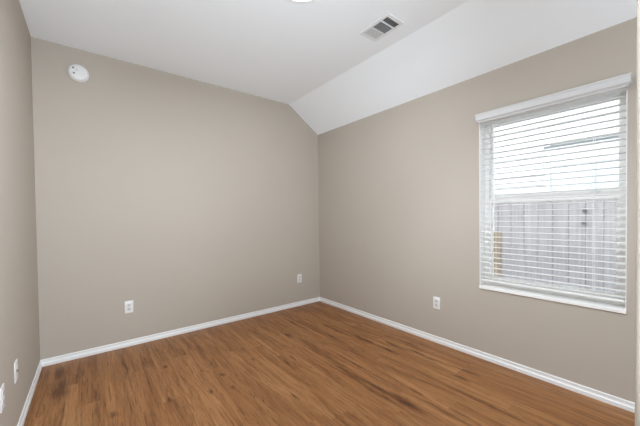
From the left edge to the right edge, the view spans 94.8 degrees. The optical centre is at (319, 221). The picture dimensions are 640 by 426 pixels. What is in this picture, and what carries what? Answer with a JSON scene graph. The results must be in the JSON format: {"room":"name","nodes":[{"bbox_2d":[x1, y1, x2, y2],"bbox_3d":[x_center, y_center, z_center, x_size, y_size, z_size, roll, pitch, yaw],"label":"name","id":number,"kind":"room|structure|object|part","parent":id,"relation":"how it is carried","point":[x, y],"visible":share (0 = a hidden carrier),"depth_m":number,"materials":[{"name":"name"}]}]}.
{"room":"empty bedroom","nodes":[
{"label":"empty bedroom","id":0,"kind":"room"},
{"bbox_2d":[0,0,39,425],"bbox_3d":[-0.767,-0.235,0.276,0.150,3.000,5.400,-1,1,-38],"label":"wall","id":1,"kind":"structure","parent":0,"point":[19,304],"depth_m":1.81,"materials":[{"name":"beige paint"}]},
{"bbox_2d":[0,383,4,413],"bbox_3d":[-1.530,0.851,1.419,0.009,0.117,0.072,-1,1,-38],"label":"wall outlet","id":2,"kind":"object","parent":1,"relation":"attached to","point":[2,390],"visible":1,"depth_m":1.41,"materials":[{"name":"white plastic"}]},
{"bbox_2d":[14,359,18,383],"bbox_3d":[-1.735,0.855,1.685,0.014,0.117,0.072,-1,1,-38],"label":"wall plate","id":3,"kind":"object","parent":1,"relation":"attached to","point":[16,369],"visible":1,"depth_m":1.67,"materials":[{"name":"white plastic"}]},
{"bbox_2d":[17,360,41,425],"bbox_3d":[-0.684,1.209,0.351,0.013,0.058,5.400,-1,1,-38],"label":"baseboard","id":4,"kind":"structure","parent":1,"relation":"attached to","point":[21,421],"depth_m":1.99,"materials":[{"name":"white paint"}]},
{"bbox_2d":[31,37,319,359],"bbox_3d":[-1.234,-0.283,3.433,3.303,3.000,0.150,-1,1,-38],"label":"wall","id":5,"kind":"structure","parent":0,"point":[191,202],"depth_m":3.00,"materials":[{"name":"beige paint"}]},
{"bbox_2d":[67,64,88,81],"bbox_3d":[-2.135,-1.313,2.600,0.150,0.150,0.042,-1,1,-38],"label":"smoke detector","id":6,"kind":"object","parent":5,"relation":"attached to","point":[78,73],"visible":1,"depth_m":2.59,"materials":[{"name":"white plastic"}]},
{"bbox_2d":[124,300,132,313],"bbox_3d":[-1.853,0.830,2.855,0.072,0.117,0.009,-1,1,-38],"label":"wall outlet","id":7,"kind":"object","parent":5,"relation":"attached to","point":[128,305],"visible":1,"depth_m":2.85,"materials":[{"name":"white plastic"}]},
{"bbox_2d":[41,297,319,366],"bbox_3d":[-1.173,1.164,3.387,2.983,0.058,0.013,-1,1,-38],"label":"baseboard","id":8,"kind":"structure","parent":5,"relation":"attached to","point":[75,355],"depth_m":3.03,"materials":[{"name":"white paint"}]},
{"bbox_2d":[297,274,301,282],"bbox_3d":[-0.283,0.790,4.082,0.072,0.117,0.009,-1,1,-38],"label":"wall outlet","id":9,"kind":"object","parent":5,"relation":"attached to","point":[299,276],"visible":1,"depth_m":4.08,"materials":[{"name":"white plastic"}]},
{"bbox_2d":[19,0,636,134],"bbox_3d":[0.460,-1.429,1.227,3.303,0.676,5.700,-1,1,-38],"label":"ceiling","id":10,"kind":"structure","parent":0,"point":[312,57],"depth_m":2.40,"materials":[{"name":"white paint"}]},
{"bbox_2d":[359,13,404,41],"bbox_3d":[0.495,-1.556,2.376,0.194,0.009,0.306,-1,1,-38],"label":"ceiling vent","id":11,"kind":"object","parent":10,"relation":"in","point":[388,23],"visible":1,"depth_m":2.36,"materials":[{"name":"white metal"}]},
{"bbox_2d":[23,301,634,425],"bbox_3d":[0.495,1.295,1.273,3.303,0.175,5.700,-1,1,-38],"label":"floor","id":12,"kind":"structure","parent":0,"point":[319,363],"depth_m":2.15,"materials":[{"name":"brown wood"}]},
{"bbox_2d":[318,17,636,402],"bbox_3d":[1.710,-0.249,2.212,0.170,2.900,5.400,-1,1,-38],"label":"wall","id":13,"kind":"structure","parent":0,"point":[399,214],"depth_m":2.70,"materials":[{"name":"beige paint"}]},
{"bbox_2d":[433,296,439,309],"bbox_3d":[1.127,0.789,2.846,0.009,0.117,0.072,-1,1,-38],"label":"wall outlet","id":14,"kind":"object","parent":13,"relation":"attached to","point":[436,300],"visible":1,"depth_m":2.84,"materials":[{"name":"white plastic"}]},
{"bbox_2d":[320,297,634,412],"bbox_3d":[1.656,1.148,2.179,0.013,0.058,5.400,-1,1,-38],"label":"baseboard","id":15,"kind":"structure","parent":13,"relation":"attached to","point":[627,405],"depth_m":2.36,"materials":[{"name":"white paint"}]},
{"bbox_2d":[479,88,626,313],"bbox_3d":[1.695,-0.152,2.220,0.177,1.454,0.879,-1,1,-38],"label":"window","id":16,"kind":"structure","parent":13,"relation":"in","point":[486,213],"depth_m":2.18,"materials":[{"name":"white plastic"}]},
{"bbox_3d":[1.679,0.562,2.212,0.112,0.026,0.879,-1,1,-38],"label":"sill","id":17,"kind":"part","parent":16,"relation":"part of","materials":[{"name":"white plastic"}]},
{"bbox_2d":[475,72,632,302],"bbox_3d":[1.641,-0.193,2.169,0.118,1.410,0.912,-1,1,-38],"label":"window blind","id":18,"kind":"object","parent":16,"relation":"attached to","point":[618,84],"visible":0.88,"depth_m":2.09,"materials":[{"name":"white plastic"}]},
{"bbox_3d":[1.670,0.503,2.205,0.052,0.017,0.861,-1,1,-38],"label":"rail","id":19,"kind":"part","parent":18,"relation":"part of","materials":[{"name":"white plastic"}]},
{"bbox_3d":[1.836,-0.142,1.971,0.058,1.310,0.002,-1,1,-38],"label":"ladder cord","id":20,"kind":"part","parent":18,"relation":"part of","materials":[{"name":"white fabric"}]},
{"bbox_3d":[1.730,0.153,2.249,0.026,0.717,0.803,-1,1,-38],"label":"sash","id":21,"kind":"part","parent":16,"relation":"part of","materials":[{"name":"white plastic"}]},
{"bbox_3d":[1.747,-0.507,2.258,0.024,0.668,0.803,-1,1,-38],"label":"sash","id":22,"kind":"part","parent":16,"relation":"part of","materials":[{"name":"white plastic"}]},
{"bbox_2d":[635,0,639,425],"bbox_3d":[0.843,-0.212,0.683,0.320,2.900,0.125,-1,1,-38],"label":"wall","id":23,"kind":"structure","parent":0,"point":[637,267],"depth_m":0.64,"materials":[{"name":"beige paint"}]},
{"label":"outside","id":24,"kind":"structure","parent":0,"visible":0},
{"bbox_3d":[4.849,1.604,5.567,8.830,0.100,14.000,-1,1,-38],"label":"ground","id":25,"kind":"structure","parent":24,"visible":0},
{"bbox_2d":[493,199,616,292],"bbox_3d":[2.276,0.663,3.853,0.076,1.906,8.538,-1,1,-38],"label":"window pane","id":26,"kind":"object","parent":25,"relation":"on","point":[608,214],"visible":0.11,"depth_m":3.28,"materials":[{"name":"grey wood"}]},
{"bbox_2d":[494,100,618,194],"bbox_3d":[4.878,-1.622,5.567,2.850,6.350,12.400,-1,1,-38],"label":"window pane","id":27,"kind":"structure","parent":25,"relation":"on","point":[614,109],"depth_m":4.93,"materials":[{"name":"white paint"}]},
{"bbox_3d":[4.301,-0.499,4.622,0.090,1.510,1.230,-1,1,-38],"label":"window trim","id":28,"kind":"part","parent":27,"relation":"part of","materials":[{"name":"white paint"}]},
{"bbox_2d":[550,141,618,166],"bbox_3d":[4.274,-1.068,4.598,0.005,0.270,1.090,-1,1,-38],"label":"window shade","id":29,"kind":"object","parent":27,"relation":"hanging from","point":[614,143],"depth_m":4.68,"materials":[{"name":"white plastic"}]}
]}

